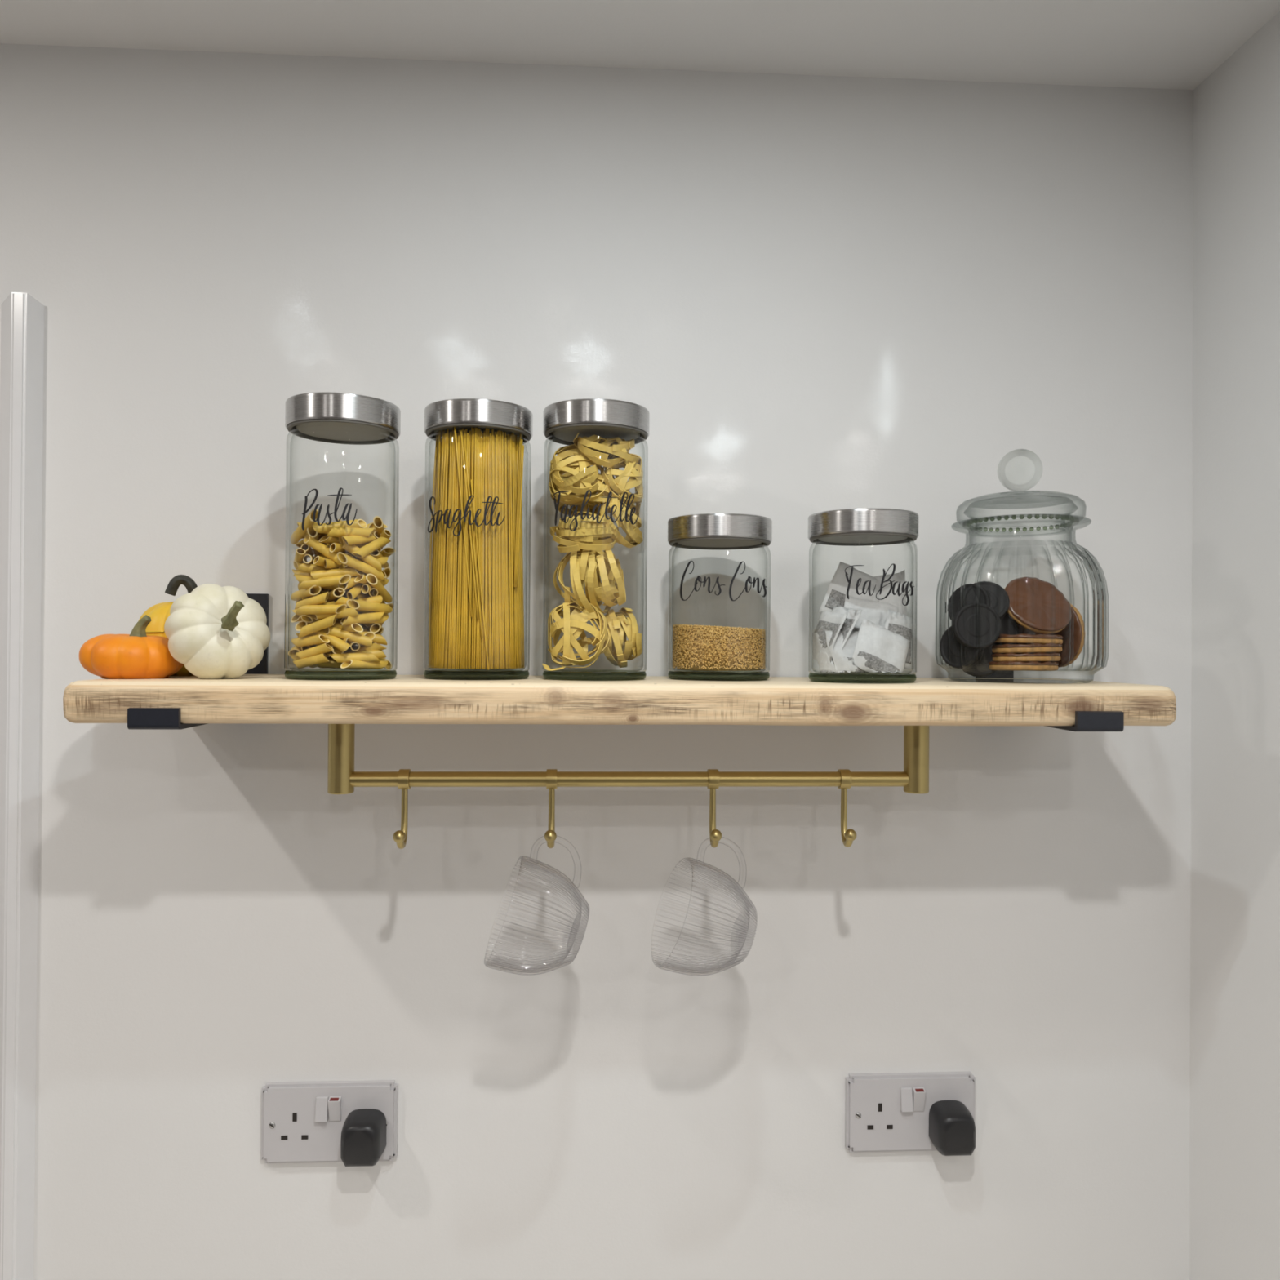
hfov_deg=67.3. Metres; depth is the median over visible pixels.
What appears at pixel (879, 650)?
bag
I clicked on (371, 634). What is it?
penne
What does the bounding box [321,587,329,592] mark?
penne
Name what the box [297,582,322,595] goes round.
penne
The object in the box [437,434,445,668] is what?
strand
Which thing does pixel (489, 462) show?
strand
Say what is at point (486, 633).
strand
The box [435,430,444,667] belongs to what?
strand
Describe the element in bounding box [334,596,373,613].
penne
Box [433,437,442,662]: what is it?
strand
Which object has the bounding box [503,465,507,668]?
strand
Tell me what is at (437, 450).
strand
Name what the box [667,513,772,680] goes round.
storage jar
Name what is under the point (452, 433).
bundle
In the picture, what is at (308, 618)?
penne
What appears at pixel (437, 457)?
strand
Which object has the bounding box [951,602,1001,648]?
cookie
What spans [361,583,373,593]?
penne
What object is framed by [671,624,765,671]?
couscous
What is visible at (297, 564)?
penne
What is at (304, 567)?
penne
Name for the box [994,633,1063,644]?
biscuit
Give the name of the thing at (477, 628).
strand
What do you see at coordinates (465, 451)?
strand
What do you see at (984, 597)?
cookie
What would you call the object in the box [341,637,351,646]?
penne
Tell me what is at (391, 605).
penne
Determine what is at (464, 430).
strand
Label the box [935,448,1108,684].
cookie jar
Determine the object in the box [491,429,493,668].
strand
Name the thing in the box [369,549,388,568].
penne
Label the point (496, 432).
strand
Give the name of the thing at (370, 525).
penne
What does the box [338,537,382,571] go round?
penne
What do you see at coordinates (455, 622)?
strand
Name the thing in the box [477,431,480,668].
strand
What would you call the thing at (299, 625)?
penne
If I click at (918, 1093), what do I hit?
rocker switch
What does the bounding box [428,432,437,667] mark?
strand
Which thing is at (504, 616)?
strand
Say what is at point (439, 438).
strand
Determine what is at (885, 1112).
wall socket
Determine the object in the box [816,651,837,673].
bag
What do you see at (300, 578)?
penne
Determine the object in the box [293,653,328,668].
penne
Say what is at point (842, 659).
bag
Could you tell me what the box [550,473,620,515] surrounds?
nest
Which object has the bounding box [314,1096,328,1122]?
rocker switch
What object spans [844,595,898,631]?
bag
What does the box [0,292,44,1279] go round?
trim
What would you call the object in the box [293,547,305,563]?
penne
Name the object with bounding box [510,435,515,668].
strand
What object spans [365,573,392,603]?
penne
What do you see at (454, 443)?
strand
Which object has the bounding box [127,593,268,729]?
shelf bracket
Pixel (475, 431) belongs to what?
strand
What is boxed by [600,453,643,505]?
nest
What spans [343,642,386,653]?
penne
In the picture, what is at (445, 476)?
strand
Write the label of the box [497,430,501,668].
strand
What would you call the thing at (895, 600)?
bag
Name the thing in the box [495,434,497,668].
strand
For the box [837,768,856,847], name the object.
hook
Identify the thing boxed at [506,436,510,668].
strand
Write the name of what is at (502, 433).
strand
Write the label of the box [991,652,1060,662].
biscuit
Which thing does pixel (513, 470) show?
strand
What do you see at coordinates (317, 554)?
penne
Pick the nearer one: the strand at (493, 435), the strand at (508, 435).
the strand at (493, 435)
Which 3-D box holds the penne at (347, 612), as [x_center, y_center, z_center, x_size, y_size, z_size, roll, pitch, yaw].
[-0.284,-0.024,0.895,0.050,0.011,0.009,0,0,6]
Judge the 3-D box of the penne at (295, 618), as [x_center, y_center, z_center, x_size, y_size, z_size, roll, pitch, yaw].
[-0.313,-0.025,0.924,0.009,0.017,0.047,0,0,39]
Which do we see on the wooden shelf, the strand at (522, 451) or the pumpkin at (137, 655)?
the pumpkin at (137, 655)
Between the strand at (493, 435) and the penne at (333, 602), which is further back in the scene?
the strand at (493, 435)
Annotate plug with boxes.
[340,1108,386,1166]
[928,1100,975,1155]
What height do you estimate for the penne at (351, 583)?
0.026 m
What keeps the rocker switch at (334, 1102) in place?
attached to the wall socket at (302, 1122)
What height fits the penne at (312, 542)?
0.029 m
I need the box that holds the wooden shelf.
[62,674,1176,725]
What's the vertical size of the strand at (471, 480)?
0.181 m
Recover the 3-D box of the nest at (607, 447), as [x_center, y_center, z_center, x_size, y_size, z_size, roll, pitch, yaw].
[-0.033,-0.185,0.957,0.068,0.033,0.059,0,0,-8]
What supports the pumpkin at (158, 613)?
on the wooden shelf
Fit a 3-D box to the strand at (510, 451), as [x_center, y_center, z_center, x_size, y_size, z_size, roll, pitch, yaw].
[-0.125,-0.085,0.935,0.008,0.226,0.002,0,0,41]
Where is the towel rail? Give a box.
[327,724,928,794]
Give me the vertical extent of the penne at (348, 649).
0.020 m
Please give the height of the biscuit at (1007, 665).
0.010 m
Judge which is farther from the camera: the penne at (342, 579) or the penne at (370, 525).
the penne at (370, 525)
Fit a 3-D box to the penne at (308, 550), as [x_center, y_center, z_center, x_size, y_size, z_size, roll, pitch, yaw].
[-0.320,-0.086,0.927,0.009,0.010,0.050,0,0,-12]
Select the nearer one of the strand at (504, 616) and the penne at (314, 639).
the penne at (314, 639)
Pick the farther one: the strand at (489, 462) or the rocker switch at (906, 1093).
the rocker switch at (906, 1093)
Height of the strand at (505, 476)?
0.229 m
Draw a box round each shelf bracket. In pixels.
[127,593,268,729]
[975,664,1124,731]
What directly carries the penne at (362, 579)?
on the penne at (371, 579)
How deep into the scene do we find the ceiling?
1.02 m
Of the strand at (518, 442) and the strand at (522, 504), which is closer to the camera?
the strand at (518, 442)
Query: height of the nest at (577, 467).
0.065 m
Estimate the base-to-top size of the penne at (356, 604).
0.012 m
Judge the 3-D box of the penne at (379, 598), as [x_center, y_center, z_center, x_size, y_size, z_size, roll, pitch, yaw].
[-0.269,-0.034,0.914,0.048,0.017,0.009,0,0,-11]
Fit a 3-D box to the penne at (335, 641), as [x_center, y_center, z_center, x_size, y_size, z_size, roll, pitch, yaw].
[-0.288,-0.001,0.896,0.047,0.024,0.009,0,0,23]
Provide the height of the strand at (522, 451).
0.139 m
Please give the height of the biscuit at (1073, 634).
0.070 m
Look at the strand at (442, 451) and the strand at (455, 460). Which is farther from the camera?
the strand at (442, 451)
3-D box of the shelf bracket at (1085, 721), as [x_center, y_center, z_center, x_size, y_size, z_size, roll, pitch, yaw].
[0.412,0.019,0.988,0.043,0.130,0.231,0,0,-3]
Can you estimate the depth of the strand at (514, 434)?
0.94 m
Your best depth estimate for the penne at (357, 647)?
0.90 m
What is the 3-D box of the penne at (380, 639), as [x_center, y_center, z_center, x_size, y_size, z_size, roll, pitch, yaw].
[-0.267,-0.004,0.923,0.047,0.018,0.009,0,0,-12]
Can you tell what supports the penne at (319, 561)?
in the storage jar at (339, 418)
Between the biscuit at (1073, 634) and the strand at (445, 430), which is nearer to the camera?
the strand at (445, 430)
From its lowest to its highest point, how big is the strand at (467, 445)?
0.225 m
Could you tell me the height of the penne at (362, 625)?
0.012 m
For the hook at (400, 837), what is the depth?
0.95 m
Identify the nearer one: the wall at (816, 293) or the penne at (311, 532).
the penne at (311, 532)
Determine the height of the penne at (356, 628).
0.010 m
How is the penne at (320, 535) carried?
on the penne at (335, 547)
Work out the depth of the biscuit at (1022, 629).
0.99 m
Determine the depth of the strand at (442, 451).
0.93 m
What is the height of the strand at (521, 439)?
0.145 m
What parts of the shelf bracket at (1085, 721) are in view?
wall plate, arm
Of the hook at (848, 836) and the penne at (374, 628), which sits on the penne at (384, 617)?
the penne at (374, 628)
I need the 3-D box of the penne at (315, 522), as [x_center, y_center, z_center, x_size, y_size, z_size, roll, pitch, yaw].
[-0.298,-0.105,0.904,0.048,0.019,0.009,0,0,13]
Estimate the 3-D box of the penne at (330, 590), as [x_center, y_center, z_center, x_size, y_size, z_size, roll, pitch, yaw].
[-0.306,-0.046,0.927,0.009,0.024,0.047,0,0,41]
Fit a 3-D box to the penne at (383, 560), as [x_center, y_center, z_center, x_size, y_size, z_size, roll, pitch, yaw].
[-0.263,-0.073,0.918,0.048,0.016,0.009,1,0,-42]
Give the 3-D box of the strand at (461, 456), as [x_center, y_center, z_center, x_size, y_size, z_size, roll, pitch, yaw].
[-0.171,-0.086,0.916,0.003,0.227,0.006,0,0,-3]
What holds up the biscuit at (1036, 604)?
on the biscuit at (1006, 638)
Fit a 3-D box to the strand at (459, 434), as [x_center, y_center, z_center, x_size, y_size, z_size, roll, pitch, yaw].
[-0.176,-0.085,0.918,0.003,0.224,0.009,0,0,23]
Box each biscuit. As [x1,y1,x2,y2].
[988,661,1058,670]
[991,643,1062,653]
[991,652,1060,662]
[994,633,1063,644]
[1004,576,1071,634]
[1013,619,1052,644]
[1052,604,1085,667]
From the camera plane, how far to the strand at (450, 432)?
0.92 m
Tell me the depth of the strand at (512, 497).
0.93 m
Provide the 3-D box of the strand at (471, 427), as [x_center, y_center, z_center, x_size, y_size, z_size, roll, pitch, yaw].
[-0.161,-0.088,0.916,0.003,0.231,0.009,0,0,-3]
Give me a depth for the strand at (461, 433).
0.91 m
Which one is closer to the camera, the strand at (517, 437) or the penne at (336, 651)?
the penne at (336, 651)
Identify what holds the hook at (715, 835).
attached to the towel rail
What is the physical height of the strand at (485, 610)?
0.229 m
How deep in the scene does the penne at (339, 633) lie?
0.90 m
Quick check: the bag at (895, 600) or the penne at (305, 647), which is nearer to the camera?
the penne at (305, 647)
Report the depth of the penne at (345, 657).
0.90 m
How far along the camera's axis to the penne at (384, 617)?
0.92 m
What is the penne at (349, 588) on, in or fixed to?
on the penne
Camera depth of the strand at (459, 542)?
0.91 m
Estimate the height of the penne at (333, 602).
0.015 m
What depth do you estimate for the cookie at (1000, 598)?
0.96 m
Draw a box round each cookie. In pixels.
[939,625,984,669]
[946,583,992,620]
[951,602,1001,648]
[960,581,1009,619]
[960,642,1002,676]
[984,613,1019,648]
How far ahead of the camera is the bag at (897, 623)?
0.93 m
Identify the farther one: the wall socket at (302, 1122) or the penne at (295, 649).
the wall socket at (302, 1122)
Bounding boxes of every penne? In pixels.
[288,644,301,657]
[290,508,318,544]
[290,585,321,600]
[290,613,302,622]
[290,651,331,660]
[291,634,329,646]
[292,568,311,576]
[292,600,335,616]
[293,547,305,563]
[293,560,305,569]
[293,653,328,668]
[294,573,346,592]
[294,591,328,609]
[294,620,314,631]
[295,539,306,548]
[295,604,346,614]
[295,643,333,658]
[297,563,331,573]
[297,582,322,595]
[298,613,337,638]
[299,574,351,589]
[300,543,314,557]
[300,614,320,622]
[301,645,311,650]
[302,531,326,538]
[302,554,314,564]
[302,589,332,599]
[303,534,342,564]
[304,633,343,653]
[306,524,320,557]
[308,648,351,667]
[310,567,364,579]
[312,519,367,533]
[312,555,325,567]
[312,629,350,651]
[313,521,342,537]
[313,608,358,619]
[313,657,360,670]
[315,553,353,559]
[318,534,367,547]
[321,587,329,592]
[322,626,372,646]
[324,558,339,568]
[327,527,375,537]
[327,587,345,600]
[328,522,374,545]
[328,653,380,662]
[329,542,347,552]
[332,622,363,632]
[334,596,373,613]
[337,551,384,580]
[337,573,367,591]
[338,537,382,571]
[338,556,388,568]
[340,614,388,623]
[340,631,375,639]
[340,659,388,669]
[341,587,351,596]
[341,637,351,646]
[342,533,376,545]
[342,611,384,625]
[342,649,386,658]
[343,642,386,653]
[346,582,364,601]
[346,591,385,604]
[346,599,392,613]
[350,641,359,650]
[351,537,391,557]
[354,573,389,586]
[354,595,382,603]
[358,623,368,631]
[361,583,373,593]
[364,589,378,595]
[364,626,383,634]
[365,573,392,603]
[368,587,377,596]
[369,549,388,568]
[369,613,388,632]
[372,633,386,644]
[373,515,386,546]
[373,531,381,538]
[378,657,391,670]
[379,528,391,550]
[380,547,395,556]
[382,567,391,578]
[383,603,393,613]
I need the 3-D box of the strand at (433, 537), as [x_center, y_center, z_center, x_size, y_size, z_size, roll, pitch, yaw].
[-0.203,-0.087,0.951,0.009,0.228,0.003,0,0,-3]
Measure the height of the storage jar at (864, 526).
0.164 m
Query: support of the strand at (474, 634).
in the storage jar at (509, 418)
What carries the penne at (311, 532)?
on the penne
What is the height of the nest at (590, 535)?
0.043 m
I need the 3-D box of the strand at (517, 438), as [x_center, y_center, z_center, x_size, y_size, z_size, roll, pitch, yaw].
[-0.119,-0.086,0.950,0.008,0.228,0.003,0,0,-3]
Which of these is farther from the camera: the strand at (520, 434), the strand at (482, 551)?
the strand at (520, 434)
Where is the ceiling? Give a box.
[0,0,1279,89]
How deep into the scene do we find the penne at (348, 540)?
0.90 m
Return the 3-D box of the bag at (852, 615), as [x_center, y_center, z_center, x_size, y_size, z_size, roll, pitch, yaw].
[0.190,-0.007,0.934,0.028,0.052,0.047,1,0,-29]
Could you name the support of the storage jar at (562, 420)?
on the wooden shelf
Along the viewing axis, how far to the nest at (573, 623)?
0.94 m
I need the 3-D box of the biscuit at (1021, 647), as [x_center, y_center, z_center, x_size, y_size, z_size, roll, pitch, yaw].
[0.383,0.008,0.958,0.070,0.011,0.070,1,0,-39]
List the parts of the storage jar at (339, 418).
glass, lid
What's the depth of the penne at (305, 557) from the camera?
0.90 m
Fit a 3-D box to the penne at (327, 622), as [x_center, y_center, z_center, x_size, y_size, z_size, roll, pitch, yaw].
[-0.299,-0.013,0.892,0.045,0.022,0.009,0,0,21]
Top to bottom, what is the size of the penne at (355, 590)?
0.023 m
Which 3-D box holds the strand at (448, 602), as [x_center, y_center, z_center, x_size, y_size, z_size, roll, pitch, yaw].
[-0.181,-0.086,0.920,0.003,0.228,0.010,0,0,38]
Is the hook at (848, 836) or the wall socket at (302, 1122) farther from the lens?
the wall socket at (302, 1122)
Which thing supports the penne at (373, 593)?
on the penne
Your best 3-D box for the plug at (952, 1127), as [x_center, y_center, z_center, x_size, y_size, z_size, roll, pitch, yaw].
[0.349,0.545,1.070,0.044,0.050,0.034,0,0,-3]
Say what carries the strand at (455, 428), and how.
in the storage jar at (509, 418)
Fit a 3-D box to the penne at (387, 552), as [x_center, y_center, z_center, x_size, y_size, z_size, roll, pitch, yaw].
[-0.259,-0.082,0.957,0.048,0.019,0.009,0,0,44]
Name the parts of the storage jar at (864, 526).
glass, lid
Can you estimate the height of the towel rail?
0.077 m
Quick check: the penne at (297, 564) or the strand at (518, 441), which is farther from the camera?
the strand at (518, 441)
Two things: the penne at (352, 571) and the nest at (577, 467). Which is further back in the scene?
the nest at (577, 467)
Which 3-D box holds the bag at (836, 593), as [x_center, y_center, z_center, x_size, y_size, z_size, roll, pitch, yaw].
[0.214,-0.043,0.970,0.072,0.074,0.015,0,0,-3]
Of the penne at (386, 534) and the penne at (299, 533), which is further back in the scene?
the penne at (386, 534)
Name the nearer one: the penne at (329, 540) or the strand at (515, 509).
the penne at (329, 540)
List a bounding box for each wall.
[0,43,1193,1279]
[1189,11,1279,1279]
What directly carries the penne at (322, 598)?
on the penne at (295, 618)
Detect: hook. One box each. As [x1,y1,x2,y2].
[392,768,411,848]
[544,768,557,848]
[706,768,721,847]
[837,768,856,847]
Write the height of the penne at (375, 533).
0.014 m
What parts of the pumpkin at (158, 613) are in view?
stem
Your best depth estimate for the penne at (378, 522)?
0.93 m
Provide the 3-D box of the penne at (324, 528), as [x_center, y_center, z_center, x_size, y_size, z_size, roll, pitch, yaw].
[-0.280,-0.106,0.898,0.049,0.015,0.009,1,0,-22]
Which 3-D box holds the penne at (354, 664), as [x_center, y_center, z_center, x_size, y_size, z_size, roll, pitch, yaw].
[-0.260,0.023,0.909,0.009,0.010,0.050,0,0,38]
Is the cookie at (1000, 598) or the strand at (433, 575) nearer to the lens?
the strand at (433, 575)
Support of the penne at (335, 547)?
in the storage jar at (339, 418)
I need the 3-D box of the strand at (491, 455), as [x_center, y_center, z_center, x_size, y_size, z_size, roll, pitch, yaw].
[-0.143,-0.085,0.919,0.003,0.226,0.008,0,0,-13]
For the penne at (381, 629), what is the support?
in the storage jar at (339, 418)
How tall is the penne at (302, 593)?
0.013 m
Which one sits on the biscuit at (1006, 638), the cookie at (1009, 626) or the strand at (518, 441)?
the cookie at (1009, 626)
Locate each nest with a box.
[547,444,607,503]
[547,600,609,667]
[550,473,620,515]
[550,511,618,552]
[553,541,626,613]
[573,432,639,468]
[597,491,643,548]
[598,607,642,667]
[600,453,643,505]
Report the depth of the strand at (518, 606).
0.94 m
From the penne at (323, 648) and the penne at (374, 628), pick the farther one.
the penne at (374, 628)
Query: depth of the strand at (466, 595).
0.91 m
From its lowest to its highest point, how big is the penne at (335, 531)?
0.012 m
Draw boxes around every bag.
[813,610,846,664]
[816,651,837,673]
[817,561,879,613]
[825,630,877,673]
[831,606,862,650]
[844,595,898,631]
[851,618,909,673]
[873,569,906,616]
[884,608,912,671]
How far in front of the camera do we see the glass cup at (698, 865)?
0.95 m
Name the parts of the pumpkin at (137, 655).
stem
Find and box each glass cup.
[484,836,589,975]
[651,836,756,976]
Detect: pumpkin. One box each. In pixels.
[79,614,183,679]
[137,574,197,675]
[164,583,270,679]
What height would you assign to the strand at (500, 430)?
0.229 m
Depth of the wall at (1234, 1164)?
1.04 m
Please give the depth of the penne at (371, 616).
0.90 m
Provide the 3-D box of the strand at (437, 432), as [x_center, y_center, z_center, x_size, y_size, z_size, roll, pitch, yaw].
[-0.199,-0.088,0.937,0.007,0.230,0.002,1,0,-26]
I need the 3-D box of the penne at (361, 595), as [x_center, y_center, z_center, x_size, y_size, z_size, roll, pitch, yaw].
[-0.265,-0.039,0.930,0.009,0.014,0.048,0,0,23]
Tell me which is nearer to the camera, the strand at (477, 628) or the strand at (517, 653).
the strand at (477, 628)
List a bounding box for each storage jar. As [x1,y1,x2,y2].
[284,391,400,679]
[423,398,533,679]
[542,398,649,680]
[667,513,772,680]
[808,507,919,683]
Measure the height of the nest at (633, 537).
0.059 m
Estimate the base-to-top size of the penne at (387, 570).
0.020 m
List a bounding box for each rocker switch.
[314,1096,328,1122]
[328,1096,341,1120]
[900,1087,913,1112]
[912,1087,925,1111]
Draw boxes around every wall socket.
[261,1080,398,1163]
[844,1071,975,1152]
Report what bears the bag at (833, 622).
in the storage jar at (864, 526)
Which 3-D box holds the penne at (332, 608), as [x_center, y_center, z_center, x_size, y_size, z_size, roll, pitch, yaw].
[-0.295,-0.028,0.891,0.049,0.010,0.009,0,0,11]
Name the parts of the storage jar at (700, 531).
glass, lid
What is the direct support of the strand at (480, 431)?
in the storage jar at (509, 418)
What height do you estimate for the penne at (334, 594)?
0.013 m
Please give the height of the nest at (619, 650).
0.061 m
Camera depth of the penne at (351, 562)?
0.90 m
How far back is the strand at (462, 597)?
0.91 m
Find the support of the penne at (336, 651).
on the penne at (335, 641)
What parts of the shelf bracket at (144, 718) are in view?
arm, wall plate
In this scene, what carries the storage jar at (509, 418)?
on the wooden shelf
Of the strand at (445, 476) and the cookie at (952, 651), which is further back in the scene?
the cookie at (952, 651)
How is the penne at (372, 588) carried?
in the storage jar at (339, 418)
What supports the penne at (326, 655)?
in the storage jar at (339, 418)
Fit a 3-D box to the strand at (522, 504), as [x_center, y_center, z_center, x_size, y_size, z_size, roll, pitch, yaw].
[-0.118,-0.085,0.959,0.007,0.225,0.002,0,0,-3]
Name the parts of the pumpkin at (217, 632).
stem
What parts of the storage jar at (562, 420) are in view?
tagliatelle strip, glass, lid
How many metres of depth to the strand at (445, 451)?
0.93 m
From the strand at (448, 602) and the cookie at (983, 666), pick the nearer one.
the strand at (448, 602)
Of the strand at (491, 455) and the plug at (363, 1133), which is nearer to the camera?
the strand at (491, 455)
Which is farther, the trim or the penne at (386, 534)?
the trim
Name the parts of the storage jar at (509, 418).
glass, lid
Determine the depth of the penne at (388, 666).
0.94 m
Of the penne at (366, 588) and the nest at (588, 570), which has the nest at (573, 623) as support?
the nest at (588, 570)
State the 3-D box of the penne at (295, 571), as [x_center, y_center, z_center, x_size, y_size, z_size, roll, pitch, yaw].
[-0.308,-0.060,0.912,0.048,0.014,0.009,0,0,10]
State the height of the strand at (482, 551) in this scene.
0.225 m
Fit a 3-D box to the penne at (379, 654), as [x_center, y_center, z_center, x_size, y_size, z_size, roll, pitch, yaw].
[-0.267,0.015,0.913,0.050,0.012,0.009,1,0,-26]
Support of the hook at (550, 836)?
attached to the towel rail
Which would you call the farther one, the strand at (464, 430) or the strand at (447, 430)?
the strand at (447, 430)
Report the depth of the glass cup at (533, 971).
0.94 m
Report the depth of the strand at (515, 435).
0.95 m
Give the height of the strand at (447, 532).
0.226 m
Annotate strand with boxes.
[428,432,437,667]
[429,574,433,667]
[430,449,437,634]
[430,457,437,667]
[430,537,433,615]
[431,430,440,667]
[431,431,439,667]
[433,430,445,667]
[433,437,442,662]
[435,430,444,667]
[435,434,444,668]
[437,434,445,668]
[438,433,446,668]
[439,475,445,668]
[440,429,448,668]
[441,433,452,668]
[444,431,451,668]
[444,466,453,668]
[448,432,455,668]
[449,433,457,668]
[452,434,459,668]
[453,426,472,617]
[453,434,460,668]
[455,496,460,668]
[457,431,462,668]
[460,428,466,668]
[460,430,479,620]
[462,430,466,668]
[463,432,468,668]
[464,448,483,638]
[465,433,469,668]
[467,426,473,668]
[468,427,474,668]
[470,479,488,670]
[471,427,476,668]
[473,428,478,668]
[475,428,479,668]
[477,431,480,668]
[479,431,482,668]
[481,434,484,668]
[484,430,486,668]
[485,427,488,668]
[488,433,492,668]
[488,462,492,668]
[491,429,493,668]
[493,435,495,668]
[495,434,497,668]
[496,431,499,668]
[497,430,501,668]
[499,430,502,668]
[501,431,504,668]
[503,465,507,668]
[503,616,505,668]
[504,432,508,668]
[506,434,511,668]
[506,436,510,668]
[509,436,513,668]
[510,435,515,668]
[511,433,516,668]
[511,497,514,668]
[513,433,521,586]
[513,434,518,668]
[514,434,519,668]
[515,435,521,668]
[515,437,522,668]
[515,439,520,668]
[515,439,522,586]
[515,444,524,586]
[515,509,518,653]
[517,436,523,667]
[517,442,522,663]
[518,440,522,643]
[521,503,524,667]
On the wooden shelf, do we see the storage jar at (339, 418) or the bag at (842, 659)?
the storage jar at (339, 418)
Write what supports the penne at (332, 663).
in the storage jar at (339, 418)
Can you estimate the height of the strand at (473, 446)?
0.230 m
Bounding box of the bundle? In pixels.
[439,427,516,668]
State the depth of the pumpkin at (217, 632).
0.88 m
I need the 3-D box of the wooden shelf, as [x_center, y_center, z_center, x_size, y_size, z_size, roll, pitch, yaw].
[-0.008,0.058,0.965,0.998,0.038,0.220,0,0,-3]
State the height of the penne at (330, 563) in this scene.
0.010 m
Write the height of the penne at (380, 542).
0.022 m
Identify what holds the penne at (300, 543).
on the penne at (300, 553)
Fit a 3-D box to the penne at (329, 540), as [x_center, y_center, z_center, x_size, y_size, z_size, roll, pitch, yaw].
[-0.279,-0.093,0.911,0.050,0.012,0.009,1,0,-32]

